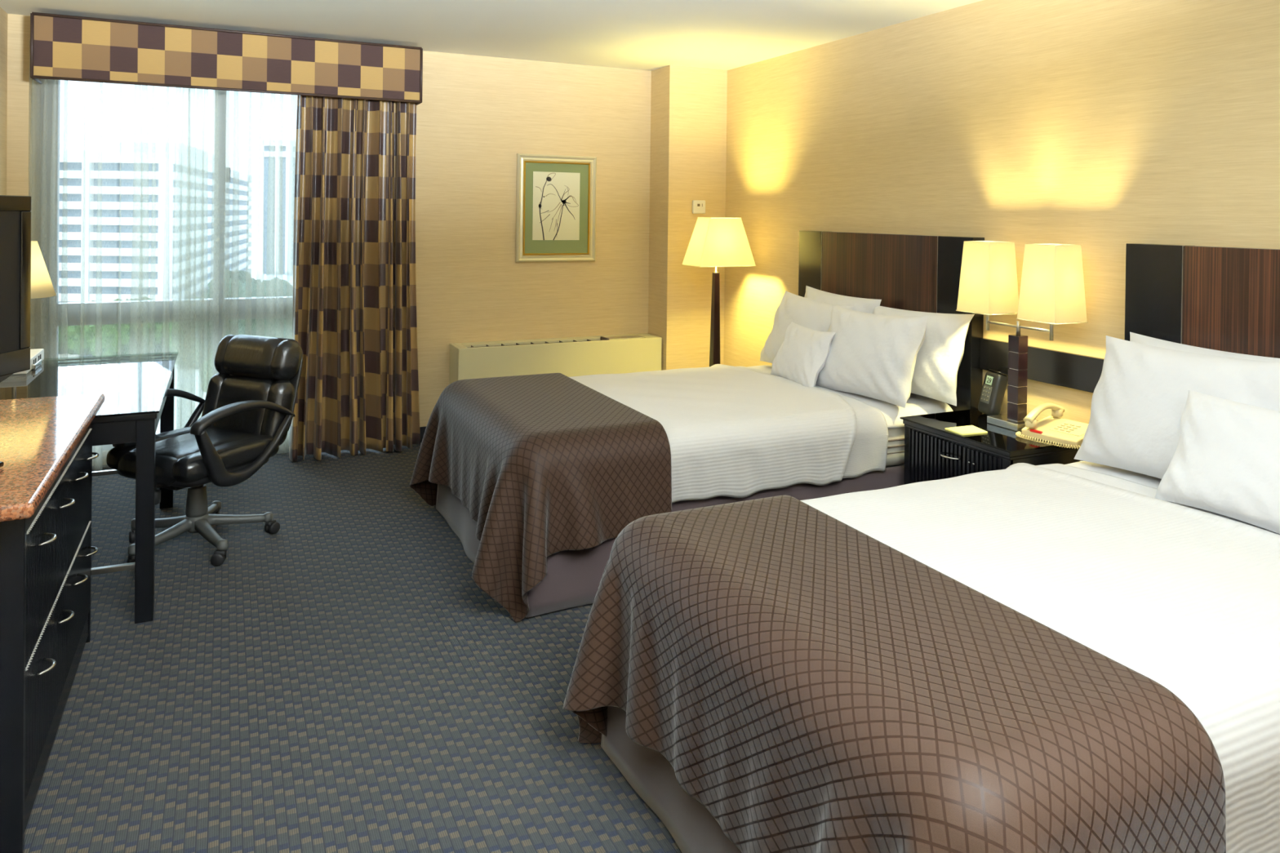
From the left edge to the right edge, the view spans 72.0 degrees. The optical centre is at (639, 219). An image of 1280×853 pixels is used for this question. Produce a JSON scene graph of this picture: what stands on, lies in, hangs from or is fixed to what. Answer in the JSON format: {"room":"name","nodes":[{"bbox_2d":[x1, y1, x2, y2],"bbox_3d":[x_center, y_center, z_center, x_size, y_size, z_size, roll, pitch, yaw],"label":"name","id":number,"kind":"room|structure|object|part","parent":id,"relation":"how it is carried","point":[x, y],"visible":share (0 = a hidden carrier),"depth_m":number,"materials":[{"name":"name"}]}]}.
{"room":"hotel room","nodes":[
{"label":"hotel room","id":0,"kind":"room"},
{"bbox_2d":[0,7,8,195],"bbox_3d":[-1.806,0.209,1.153,0.100,2.590,9.020,1,0,-25],"label":"wall","id":1,"kind":"structure","parent":0,"point":[3,15],"depth_m":4.77,"materials":[{"name":"paint"}]},
{"bbox_2d":[6,13,651,466],"bbox_3d":[-1.595,0.177,5.994,4.412,2.590,0.442,1,0,-25],"label":"wall","id":2,"kind":"structure","parent":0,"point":[475,113],"depth_m":6.05,"materials":[{"name":"paper"}]},
{"bbox_2d":[34,78,293,451],"bbox_3d":[-2.585,0.193,5.548,2.040,2.380,0.105,1,0,-25],"label":"window","id":3,"kind":"structure","parent":2,"relation":"attached to","point":[51,314],"depth_m":5.23,"materials":[{"name":"silver metal"}]},
{"bbox_2d":[30,12,422,105],"bbox_3d":[-2.357,-0.920,5.224,2.062,0.351,0.270,1,0,-25],"label":"valance","id":4,"kind":"object","parent":2,"relation":"attached to","point":[63,46],"visible":0.99,"depth_m":5.05,"materials":[{"name":"fabric"}]},
{"bbox_2d":[288,94,420,462],"bbox_3d":[-1.760,0.318,5.516,0.798,2.288,0.210,1,0,-25],"label":"drape","id":5,"kind":"object","parent":4,"relation":"hanging from","point":[355,318],"visible":0.94,"depth_m":5.53,"materials":[{"name":"fabric"}]},
{"bbox_2d":[419,426,426,442],"bbox_3d":[-2.397,1.416,5.383,2.460,0.102,0.008,1,0,-25],"label":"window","id":6,"kind":"structure","parent":2,"relation":"attached to","point":[422,429],"depth_m":5.83,"materials":[{"name":"black plastic"}]},
{"bbox_2d":[515,153,596,262],"bbox_3d":[-0.584,-0.079,6.203,0.589,0.751,0.033,1,0,-25],"label":"framed picture","id":7,"kind":"object","parent":2,"relation":"attached to","point":[556,194],"visible":1,"depth_m":6.20,"materials":[{"name":"green paper"}]},
{"bbox_2d":[538,176,574,239],"bbox_3d":[-0.585,-0.077,6.205,0.273,0.447,0.001,1,0,-25],"label":"flower","id":8,"kind":"object","parent":7,"relation":"on","point":[548,179],"depth_m":6.19,"materials":[{"name":"paper"}]},
{"bbox_2d":[24,442,681,852],"bbox_3d":[0.239,1.548,2.079,4.612,0.050,8.920,1,0,-25],"label":"floor","id":9,"kind":"structure","parent":0,"point":[344,681],"depth_m":2.76,"materials":[{"name":"carpet"}]},
{"bbox_2d":[0,393,104,852],"bbox_3d":[-1.967,1.061,2.431,0.704,0.865,1.320,1,0,-25],"label":"dresser","id":10,"kind":"object","parent":9,"relation":"on","point":[46,442],"visible":1,"depth_m":2.29,"materials":[{"name":"black wood"}]},
{"bbox_3d":[-1.749,1.085,1.934,0.660,0.830,0.025,1,0,-25],"label":"panel","id":11,"kind":"part","parent":10,"relation":"part of","materials":[{"name":"black wood"}]},
{"bbox_2d":[0,195,31,466],"bbox_3d":[-1.739,0.285,2.044,0.220,0.696,0.800,1,0,3],"label":"television","id":12,"kind":"object","parent":10,"relation":"on","point":[15,211],"visible":1,"depth_m":2.38,"materials":[{"name":"black plastic"}]},
{"bbox_3d":[-1.597,1.226,2.360,0.020,0.314,0.606,1,0,-25],"label":"drawer","id":13,"kind":"part","parent":10,"relation":"part of","materials":[{"name":"black wood"}]},
{"bbox_3d":[-1.511,1.138,2.245,0.036,0.010,0.092,1,0,-25],"label":"drawer handle","id":14,"kind":"part","parent":10,"relation":"part of","materials":[{"name":"silver metal"}]},
{"bbox_3d":[-1.593,0.902,2.357,0.020,0.317,0.606,1,0,-25],"label":"drawer","id":15,"kind":"part","parent":10,"relation":"part of","materials":[{"name":"black wood"}]},
{"bbox_3d":[-1.507,0.813,2.243,0.036,0.010,0.092,1,0,-25],"label":"drawer handle","id":16,"kind":"part","parent":10,"relation":"part of","materials":[{"name":"silver metal"}]},
{"bbox_3d":[-1.703,0.700,2.581,0.029,0.068,1.115,1,0,-25],"label":"rail","id":17,"kind":"part","parent":10,"relation":"part of","materials":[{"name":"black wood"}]},
{"bbox_3d":[-1.640,1.135,2.519,0.036,0.010,0.092,1,0,-25],"label":"drawer handle","id":18,"kind":"part","parent":10,"relation":"part of","materials":[{"name":"silver metal"}]},
{"bbox_3d":[-1.636,0.810,2.517,0.036,0.010,0.092,1,0,-25],"label":"drawer handle","id":19,"kind":"part","parent":10,"relation":"part of","materials":[{"name":"silver metal"}]},
{"bbox_3d":[-1.834,1.219,2.862,0.020,0.314,0.500,1,0,-25],"label":"drawer","id":20,"kind":"part","parent":10,"relation":"part of","materials":[{"name":"black wood"}]},
{"bbox_3d":[-1.830,0.895,2.860,0.020,0.317,0.500,1,0,-25],"label":"drawer","id":21,"kind":"part","parent":10,"relation":"part of","materials":[{"name":"black wood"}]},
{"bbox_3d":[-1.758,1.131,2.770,0.036,0.010,0.092,1,0,-25],"label":"drawer handle","id":22,"kind":"part","parent":10,"relation":"part of","materials":[{"name":"silver metal"}]},
{"bbox_3d":[-1.754,0.807,2.768,0.036,0.010,0.092,1,0,-25],"label":"drawer handle","id":23,"kind":"part","parent":10,"relation":"part of","materials":[{"name":"silver metal"}]},
{"bbox_3d":[-2.235,1.071,2.965,0.660,0.830,0.025,1,0,-25],"label":"panel","id":24,"kind":"part","parent":10,"relation":"part of","materials":[{"name":"black wood"}]},
{"bbox_3d":[-1.865,1.129,2.996,0.036,0.010,0.092,1,0,-25],"label":"drawer handle","id":25,"kind":"part","parent":10,"relation":"part of","materials":[{"name":"silver metal"}]},
{"bbox_3d":[-1.861,0.804,2.994,0.036,0.010,0.092,1,0,-25],"label":"drawer handle","id":26,"kind":"part","parent":10,"relation":"part of","materials":[{"name":"silver metal"}]},
{"bbox_2d":[0,351,177,623],"bbox_3d":[-2.487,1.086,3.742,0.861,0.782,1.476,1,0,-25],"label":"desk","id":27,"kind":"object","parent":9,"relation":"on","point":[135,388],"visible":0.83,"depth_m":3.53,"materials":[{"name":"black wood"}]},
{"bbox_2d":[12,348,44,374],"bbox_3d":[-2.875,0.660,4.098,0.106,0.055,0.410,1,0,-25],"label":"outlet box","id":28,"kind":"object","parent":27,"relation":"on","point":[37,353],"visible":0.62,"depth_m":4.15,"materials":[{"name":"white plastic"}]},
{"bbox_2d":[31,240,56,369],"bbox_3d":[-2.887,0.394,4.062,0.320,0.588,0.320,1,0,-25],"label":"desk lamp","id":29,"kind":"object","parent":27,"relation":"on","point":[42,286],"visible":0.38,"depth_m":4.05,"materials":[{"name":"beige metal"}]},
{"bbox_3d":[-2.885,0.228,4.061,0.320,0.256,0.320,1,0,-25],"label":"lamp shade","id":30,"kind":"part","parent":29,"relation":"part of","materials":[{"name":"white fabric"}]},
{"bbox_3d":[-2.482,0.699,3.739,0.861,0.008,1.476,1,0,-25],"label":"glass","id":31,"kind":"part","parent":27,"relation":"part of","materials":[{"name":"clear glass"}]},
{"bbox_3d":[-1.841,1.113,3.276,0.060,0.752,0.060,1,0,-25],"label":"leg","id":32,"kind":"part","parent":27,"relation":"part of","materials":[{"name":"black wood"}]},
{"bbox_3d":[-2.425,1.097,4.513,0.060,0.752,0.060,1,0,-25],"label":"leg","id":33,"kind":"part","parent":27,"relation":"part of","materials":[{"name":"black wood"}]},
{"bbox_2d":[106,334,302,566],"bbox_3d":[-1.992,1.026,4.048,0.636,0.911,0.748,1,0,24],"label":"office chair","id":34,"kind":"object","parent":9,"relation":"on","point":[247,408],"visible":0.91,"depth_m":4.03,"materials":[{"name":"black leather"}]},
{"bbox_3d":[-2.265,1.010,4.133,0.055,0.279,0.520,1,0,24],"label":"armrest frame","id":35,"kind":"part","parent":34,"relation":"part of","materials":[{"name":"black plastic"}]},
{"bbox_3d":[-2.082,1.181,3.824,0.056,0.091,0.125,1,0,24],"label":"tension knob","id":36,"kind":"part","parent":34,"relation":"part of","materials":[{"name":"black plastic"}]},
{"bbox_2d":[131,427,257,459],"bbox_3d":[-2.013,1.049,4.001,0.340,0.110,0.500,1,0,24],"label":"seat cushion","id":37,"kind":"object","parent":34,"relation":"on","point":[178,445],"depth_m":3.97,"materials":[{"name":"black leather"}]},
{"bbox_2d":[212,375,275,435],"bbox_3d":[-1.901,0.919,4.250,0.335,0.308,0.159,1,0,24],"label":"lumbar cushion","id":38,"kind":"object","parent":34,"relation":"on","point":[226,389],"depth_m":4.20,"materials":[{"name":"black leather"}]},
{"bbox_3d":[-1.744,1.018,3.904,0.055,0.279,0.520,1,0,24],"label":"armrest frame","id":39,"kind":"part","parent":34,"relation":"part of","materials":[{"name":"black plastic"}]},
{"bbox_2d":[222,334,285,379],"bbox_3d":[-1.874,0.671,4.302,0.360,0.202,0.154,1,0,24],"label":"cushion","id":40,"kind":"object","parent":34,"relation":"on","point":[245,357],"depth_m":4.24,"materials":[{"name":"black leather"}]},
{"bbox_2d":[448,333,662,384],"bbox_3d":[-0.564,1.157,6.108,1.470,0.654,0.249,1,0,-25],"label":"heating unit","id":41,"kind":"object","parent":9,"relation":"on","point":[571,357],"visible":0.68,"depth_m":6.00,"materials":[{"name":"beige metal"}]},
{"bbox_2d":[467,338,594,347],"bbox_3d":[-0.553,0.901,6.097,1.415,0.114,0.175,1,0,-25],"label":"vent","id":42,"kind":"object","parent":41,"relation":"attached to","point":[540,343],"depth_m":6.00,"materials":[{"name":"black"}]},
{"bbox_3d":[-0.115,0.851,6.276,0.280,0.024,0.116,1,0,-25],"label":"control lid","id":43,"kind":"part","parent":41,"relation":"part of","materials":[{"name":"beige metal"}]},
{"bbox_2d":[435,364,953,617],"bbox_3d":[0.249,1.165,4.378,2.245,0.664,1.430,1,0,-25],"label":"bed","id":44,"kind":"object","parent":9,"relation":"on","point":[735,433],"visible":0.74,"depth_m":3.89,"materials":[{"name":"grey fabric"}]},
{"bbox_2d":[409,373,671,622],"bbox_3d":[-0.531,1.156,4.012,0.796,0.669,1.666,1,0,-25],"label":"throw","id":45,"kind":"object","parent":44,"relation":"on","point":[544,465],"visible":0.99,"depth_m":3.47,"materials":[{"name":"brown fabric"}]},
{"bbox_2d":[769,321,835,387],"bbox_3d":[0.859,0.718,4.654,0.188,0.302,0.421,1,0,-20],"label":"pillow","id":46,"kind":"object","parent":44,"relation":"on","point":[804,352],"visible":0.94,"depth_m":4.56,"materials":[{"name":"white fabric"}]},
{"bbox_2d":[760,290,853,363],"bbox_3d":[0.929,0.657,5.001,0.236,0.447,0.681,1,0,-25],"label":"pillow","id":47,"kind":"object","parent":44,"relation":"on","point":[812,314],"visible":0.46,"depth_m":5.03,"materials":[{"name":"white fabric"}]},
{"bbox_2d":[804,285,881,313],"bbox_3d":[1.085,0.634,4.979,0.204,0.467,0.694,1,0,-25],"label":"pillow","id":48,"kind":"object","parent":44,"relation":"on","point":[861,304],"visible":0.22,"depth_m":4.89,"materials":[{"name":"white fabric"}]},
{"bbox_2d":[815,305,928,408],"bbox_3d":[1.139,0.663,4.386,0.252,0.437,0.670,0,0,-30],"label":"pillow","id":49,"kind":"object","parent":44,"relation":"on","point":[871,355],"visible":0.9,"depth_m":4.25,"materials":[{"name":"white fabric"}]},
{"bbox_3d":[0.260,1.019,4.382,2.215,0.265,1.340,1,0,-25],"label":"mattress","id":50,"kind":"part","parent":44,"relation":"part of","materials":[{"name":"white fabric"}]},
{"bbox_2d":[872,306,974,406],"bbox_3d":[1.353,0.663,4.406,0.229,0.441,0.678,1,0,-25],"label":"pillow","id":51,"kind":"object","parent":44,"relation":"on","point":[940,357],"visible":0.49,"depth_m":4.18,"materials":[{"name":"white fabric"}]},
{"bbox_2d":[681,217,755,366],"bbox_3d":[0.516,0.742,5.867,0.428,1.515,0.265,1,0,-25],"label":"floor lamp","id":52,"kind":"object","parent":9,"relation":"on","point":[714,242],"visible":0.74,"depth_m":5.79,"materials":[{"name":"beige fabric"}]},
{"bbox_3d":[0.499,0.911,5.864,0.070,1.115,0.070,1,0,-25],"label":"lamp post","id":53,"kind":"part","parent":52,"relation":"part of","materials":[{"name":"brown wood"}]},
{"bbox_3d":[0.524,0.304,5.857,0.428,0.005,0.251,1,0,-25],"label":"shade trim","id":54,"kind":"part","parent":52,"relation":"part of","materials":[{"name":"white fabric"}]},
{"bbox_3d":[0.526,0.146,5.856,0.425,0.318,0.245,1,0,-25],"label":"lamp shade","id":55,"kind":"part","parent":52,"relation":"part of","materials":[{"name":"white fabric"}]},
{"bbox_3d":[0.528,-0.013,5.855,0.239,0.005,0.170,1,0,-25],"label":"shade trim","id":56,"kind":"part","parent":52,"relation":"part of","materials":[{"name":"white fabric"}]},
{"bbox_2d":[600,461,1279,852],"bbox_3d":[1.188,1.191,2.388,2.245,0.665,1.430,1,0,-25],"label":"bed","id":57,"kind":"object","parent":9,"relation":"on","point":[1186,598],"visible":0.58,"depth_m":2.18,"materials":[{"name":"grey fabric"}]},
{"bbox_2d":[563,495,1226,852],"bbox_3d":[0.383,1.182,2.007,0.751,0.670,1.679,1,0,-25],"label":"throw","id":58,"kind":"object","parent":57,"relation":"on","point":[814,684],"visible":1,"depth_m":1.70,"materials":[{"name":"brown fabric"}]},
{"bbox_2d":[1074,335,1279,479],"bbox_3d":[1.836,0.665,2.959,0.267,0.456,0.740,1,0,-25],"label":"pillow","id":59,"kind":"object","parent":57,"relation":"on","point":[1140,397],"visible":0.64,"depth_m":2.98,"materials":[{"name":"white fabric"}]},
{"bbox_2d":[1129,332,1279,362],"bbox_3d":[1.989,0.663,3.076,0.208,0.447,0.700,1,0,-21],"label":"pillow","id":60,"kind":"object","parent":57,"relation":"on","point":[1134,337],"visible":0.06,"depth_m":3.17,"materials":[{"name":"white fabric"}]},
{"bbox_2d":[1155,390,1279,533],"bbox_3d":[1.807,0.725,2.592,0.218,0.342,0.500,1,0,-25],"label":"pillow","id":61,"kind":"object","parent":57,"relation":"on","point":[1225,460],"visible":1,"depth_m":2.60,"materials":[{"name":"white fabric"}]},
{"bbox_2d":[899,408,1083,484],"bbox_3d":[1.528,1.218,3.844,0.517,0.616,0.626,1,0,-25],"label":"nightstand","id":62,"kind":"object","parent":9,"relation":"on","point":[932,451],"visible":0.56,"depth_m":3.77,"materials":[{"name":"black wood"}]},
{"bbox_3d":[1.311,1.009,3.749,0.040,0.009,0.112,1,0,-25],"label":"drawer handle","id":63,"kind":"part","parent":62,"relation":"part of","materials":[{"name":"silver metal"}]},
{"bbox_3d":[1.346,1.071,3.758,0.034,0.238,0.522,1,0,-25],"label":"drawer","id":64,"kind":"part","parent":62,"relation":"part of","materials":[{"name":"black wood"}]},
{"bbox_3d":[1.343,1.087,3.757,0.020,0.275,0.596,1,0,-25],"label":"frame","id":65,"kind":"part","parent":62,"relation":"part of","materials":[{"name":"black wood"}]},
{"bbox_2d":[944,425,987,435],"bbox_3d":[1.407,0.905,3.783,0.153,0.006,0.116,1,0,-20],"label":"notepad","id":66,"kind":"object","parent":62,"relation":"on","point":[969,429],"visible":1,"depth_m":3.77,"materials":[{"name":"yellow paper"}]},
{"bbox_3d":[1.544,0.913,3.848,0.490,0.007,0.626,1,0,-25],"label":"glass","id":67,"kind":"part","parent":62,"relation":"part of","materials":[{"name":"black glass"}]},
{"bbox_2d":[977,368,1008,415],"bbox_3d":[1.640,0.804,4.091,0.097,0.209,0.115,1,0,-11],"label":"clock radio","id":68,"kind":"object","parent":62,"relation":"on","point":[995,382],"visible":1,"depth_m":4.05,"materials":[{"name":"black plastic"}]},
{"bbox_2d":[955,240,1088,431],"bbox_3d":[1.658,0.505,3.859,0.194,0.811,0.537,1,0,-25],"label":"table lamp","id":69,"kind":"object","parent":62,"relation":"on","point":[1052,291],"visible":0.98,"depth_m":3.83,"materials":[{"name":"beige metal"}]},
{"bbox_3d":[1.586,0.421,4.013,0.195,0.005,0.195,1,0,-25],"label":"shade trim","id":70,"kind":"part","parent":69,"relation":"part of","materials":[{"name":"white fabric"}]},
{"bbox_3d":[1.588,0.261,4.012,0.190,0.320,0.190,1,0,-25],"label":"lamp shade","id":71,"kind":"part","parent":69,"relation":"part of","materials":[{"name":"white fabric"}]},
{"bbox_3d":[1.590,0.101,4.011,0.156,0.006,0.156,1,0,-25],"label":"shade trim","id":72,"kind":"part","parent":69,"relation":"part of","materials":[{"name":"white fabric"}]},
{"bbox_3d":[1.659,0.476,3.859,0.018,0.063,0.018,1,0,-25],"label":"stem post","id":73,"kind":"part","parent":69,"relation":"part of","materials":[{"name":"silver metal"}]},
{"bbox_3d":[1.659,0.469,3.859,0.011,0.010,0.342,1,0,-25],"label":"cross arm","id":74,"kind":"part","parent":69,"relation":"part of","materials":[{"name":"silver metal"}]},
{"bbox_3d":[1.734,0.265,3.703,0.190,0.320,0.190,1,0,-25],"label":"lamp shade","id":75,"kind":"part","parent":69,"relation":"part of","materials":[{"name":"white fabric"}]},
{"bbox_3d":[1.736,0.105,3.701,0.156,0.006,0.156,1,0,-25],"label":"shade trim","id":76,"kind":"part","parent":69,"relation":"part of","materials":[{"name":"white fabric"}]},
{"bbox_3d":[1.732,0.425,3.704,0.195,0.005,0.195,1,0,-25],"label":"shade trim","id":77,"kind":"part","parent":69,"relation":"part of","materials":[{"name":"white fabric"}]},
{"bbox_2d":[1015,403,1088,449],"bbox_3d":[1.762,0.849,3.643,0.282,0.130,0.313,0,0,-33],"label":"telephone","id":78,"kind":"object","parent":62,"relation":"on","point":[1055,429],"visible":0.79,"depth_m":3.67,"materials":[{"name":"beige plastic"}]},
{"bbox_2d":[1029,429,1042,434],"bbox_3d":[1.649,0.882,3.664,0.014,0.012,0.055,0,0,-33],"label":"light","id":79,"kind":"object","parent":78,"relation":"on","point":[1031,431],"depth_m":3.66,"materials":[{"name":"red plastic"}]},
{"bbox_3d":[1.708,0.905,3.580,0.347,0.016,0.132,1,0,31],"label":"coiled cord","id":80,"kind":"part","parent":78,"relation":"part of","materials":[{"name":"beige plastic"}]},
{"bbox_3d":[1.797,0.865,3.647,0.140,0.024,0.130,0,0,-33],"label":"keypad plate","id":81,"kind":"part","parent":78,"relation":"part of","materials":[{"name":"beige plastic"}]},
{"bbox_2d":[0,0,982,71],"bbox_3d":[0.251,-1.118,2.105,4.612,0.100,9.020,1,0,-25],"label":"ceiling","id":82,"kind":"structure","parent":0,"point":[649,35],"depth_m":4.88,"materials":[{"name":"white paint"}]},
{"bbox_2d":[648,65,727,370],"bbox_3d":[0.346,0.197,6.497,0.472,2.590,0.304,1,0,-25],"label":"wall column","id":83,"kind":"structure","parent":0,"point":[688,155],"depth_m":6.35,"materials":[{"name":"paper"}]},
{"bbox_2d":[692,200,705,213],"bbox_3d":[0.425,-0.091,6.350,0.104,0.097,0.024,1,0,-25],"label":"thermostat","id":84,"kind":"object","parent":83,"relation":"attached to","point":[698,206],"visible":1,"depth_m":6.34,"materials":[{"name":"white plastic"}]},
{"bbox_2d":[723,0,1279,423],"bbox_3d":[2.275,0.246,3.077,0.100,2.590,9.020,1,0,-25],"label":"wall","id":85,"kind":"structure","parent":0,"point":[1102,126],"depth_m":4.02,"materials":[{"name":"paper"}]},
{"bbox_2d":[798,231,984,411],"bbox_3d":[1.321,0.787,4.878,0.078,1.419,1.412,1,0,-25],"label":"headboard","id":86,"kind":"object","parent":85,"relation":"attached to","point":[906,272],"visible":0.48,"depth_m":4.67,"materials":[{"name":"black wood"}]},
{"bbox_3d":[1.069,0.780,5.413,0.077,1.419,0.229,1,0,-25],"label":"post","id":87,"kind":"part","parent":86,"relation":"part of","materials":[{"name":"black wood"}]},
{"bbox_3d":[1.323,0.647,4.878,0.074,1.138,0.950,1,0,-25],"label":"veneer panel","id":88,"kind":"part","parent":86,"relation":"part of","materials":[{"name":"brown wood"}]},
{"bbox_3d":[1.573,0.794,4.343,0.077,1.419,0.229,1,0,-25],"label":"post","id":89,"kind":"part","parent":86,"relation":"part of","materials":[{"name":"black wood"}]},
{"bbox_2d":[979,337,1104,392],"bbox_3d":[1.817,0.650,3.892,0.025,0.148,0.785,1,0,-25],"label":"wall panel","id":90,"kind":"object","parent":85,"relation":"attached to","point":[1064,369],"depth_m":3.87,"materials":[{"name":"black wood"}]},
{"bbox_2d":[1124,243,1279,358],"bbox_3d":[2.261,0.813,2.885,0.078,1.419,1.412,1,0,-25],"label":"headboard","id":91,"kind":"object","parent":85,"relation":"attached to","point":[1216,298],"visible":0.43,"depth_m":3.21,"materials":[{"name":"black wood"}]},
{"bbox_3d":[2.009,0.806,3.420,0.077,1.419,0.229,1,0,-25],"label":"post","id":92,"kind":"part","parent":91,"relation":"part of","materials":[{"name":"black wood"}]},
{"bbox_3d":[2.263,0.673,2.885,0.074,1.138,0.950,1,0,-25],"label":"veneer panel","id":93,"kind":"part","parent":91,"relation":"part of","materials":[{"name":"brown wood"}]},
{"label":"outside","id":94,"kind":"structure","parent":0,"visible":0},
{"bbox_2d":[57,242,293,434],"bbox_3d":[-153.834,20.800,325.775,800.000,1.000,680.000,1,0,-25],"label":"ground","id":95,"kind":"structure","parent":94,"point":[187,380],"depth_m":127.65,"materials":[{"name":"white"}]},
{"bbox_2d":[57,300,94,354],"bbox_3d":[-96.477,18.869,150.364,15.376,9.646,17.398,1,0,-25],"label":"tree","id":96,"kind":"object","parent":95,"relation":"on","point":[63,348],"visible":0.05,"depth_m":144.54,"materials":[{"name":"green plant"}]},
{"bbox_2d":[62,297,163,357],"bbox_3d":[-85.308,18.194,144.850,16.233,10.082,17.280,1,0,-25],"label":"tree","id":97,"kind":"object","parent":95,"relation":"on","point":[130,339],"visible":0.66,"depth_m":139.25,"materials":[{"name":"green plant"}]},
{"bbox_2d":[131,295,171,355],"bbox_3d":[-82.715,18.188,150.665,15.208,10.840,17.700,1,0,-25],"label":"tree","id":98,"kind":"object","parent":95,"relation":"on","point":[162,348],"visible":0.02,"depth_m":144.16,"materials":[{"name":"green plant"}]},
{"bbox_2d":[58,142,253,302],"bbox_3d":[-125.735,2.222,231.499,46.697,38.200,139.608,1,0,-25],"label":"apartment building","id":99,"kind":"structure","parent":95,"relation":"on","point":[136,220],"depth_m":171.99,"materials":[{"name":"white concrete"}]},
{"bbox_2d":[161,297,213,368],"bbox_3d":[-68.725,18.056,139.910,13.355,11.289,16.023,1,0,-25],"label":"tree","id":100,"kind":"object","parent":95,"relation":"on","point":[191,352],"visible":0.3,"depth_m":133.42,"materials":[{"name":"green plant"}]},
{"bbox_2d":[199,351,213,392],"bbox_3d":[-49.069,19.138,110.217,10.884,8.105,10.274,1,0,-25],"label":"tree","id":101,"kind":"object","parent":95,"relation":"on","point":[206,371],"visible":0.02,"depth_m":106.45,"materials":[{"name":"green plant"}]},
{"bbox_2d":[178,268,262,342],"bbox_3d":[-60.322,15.166,130.358,14.336,15.444,12.002,1,0,-25],"label":"tree","id":102,"kind":"object","parent":95,"relation":"on","point":[202,331],"visible":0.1,"depth_m":127.19,"materials":[{"name":"green plant"}]},
{"bbox_2d":[211,280,260,351],"bbox_3d":[-51.110,15.706,120.544,13.549,14.727,13.628,1,0,-25],"label":"tree","id":103,"kind":"object","parent":95,"relation":"on","point":[250,289],"visible":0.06,"depth_m":117.30,"materials":[{"name":"green plant"}]},
{"bbox_2d":[235,276,293,338],"bbox_3d":[-44.141,15.027,104.601,11.875,16.468,11.255,1,0,-25],"label":"tree","id":104,"kind":"object","parent":95,"relation":"on","point":[270,327],"visible":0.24,"depth_m":102.87,"materials":[{"name":"green plant"}]},
{"bbox_2d":[262,139,296,274],"bbox_3d":[-141.140,-4.853,354.449,22.020,50.200,56.202,1,0,-25],"label":"apartment building","id":105,"kind":"structure","parent":95,"relation":"on","point":[279,156],"depth_m":329.90,"materials":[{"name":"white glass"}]}
]}

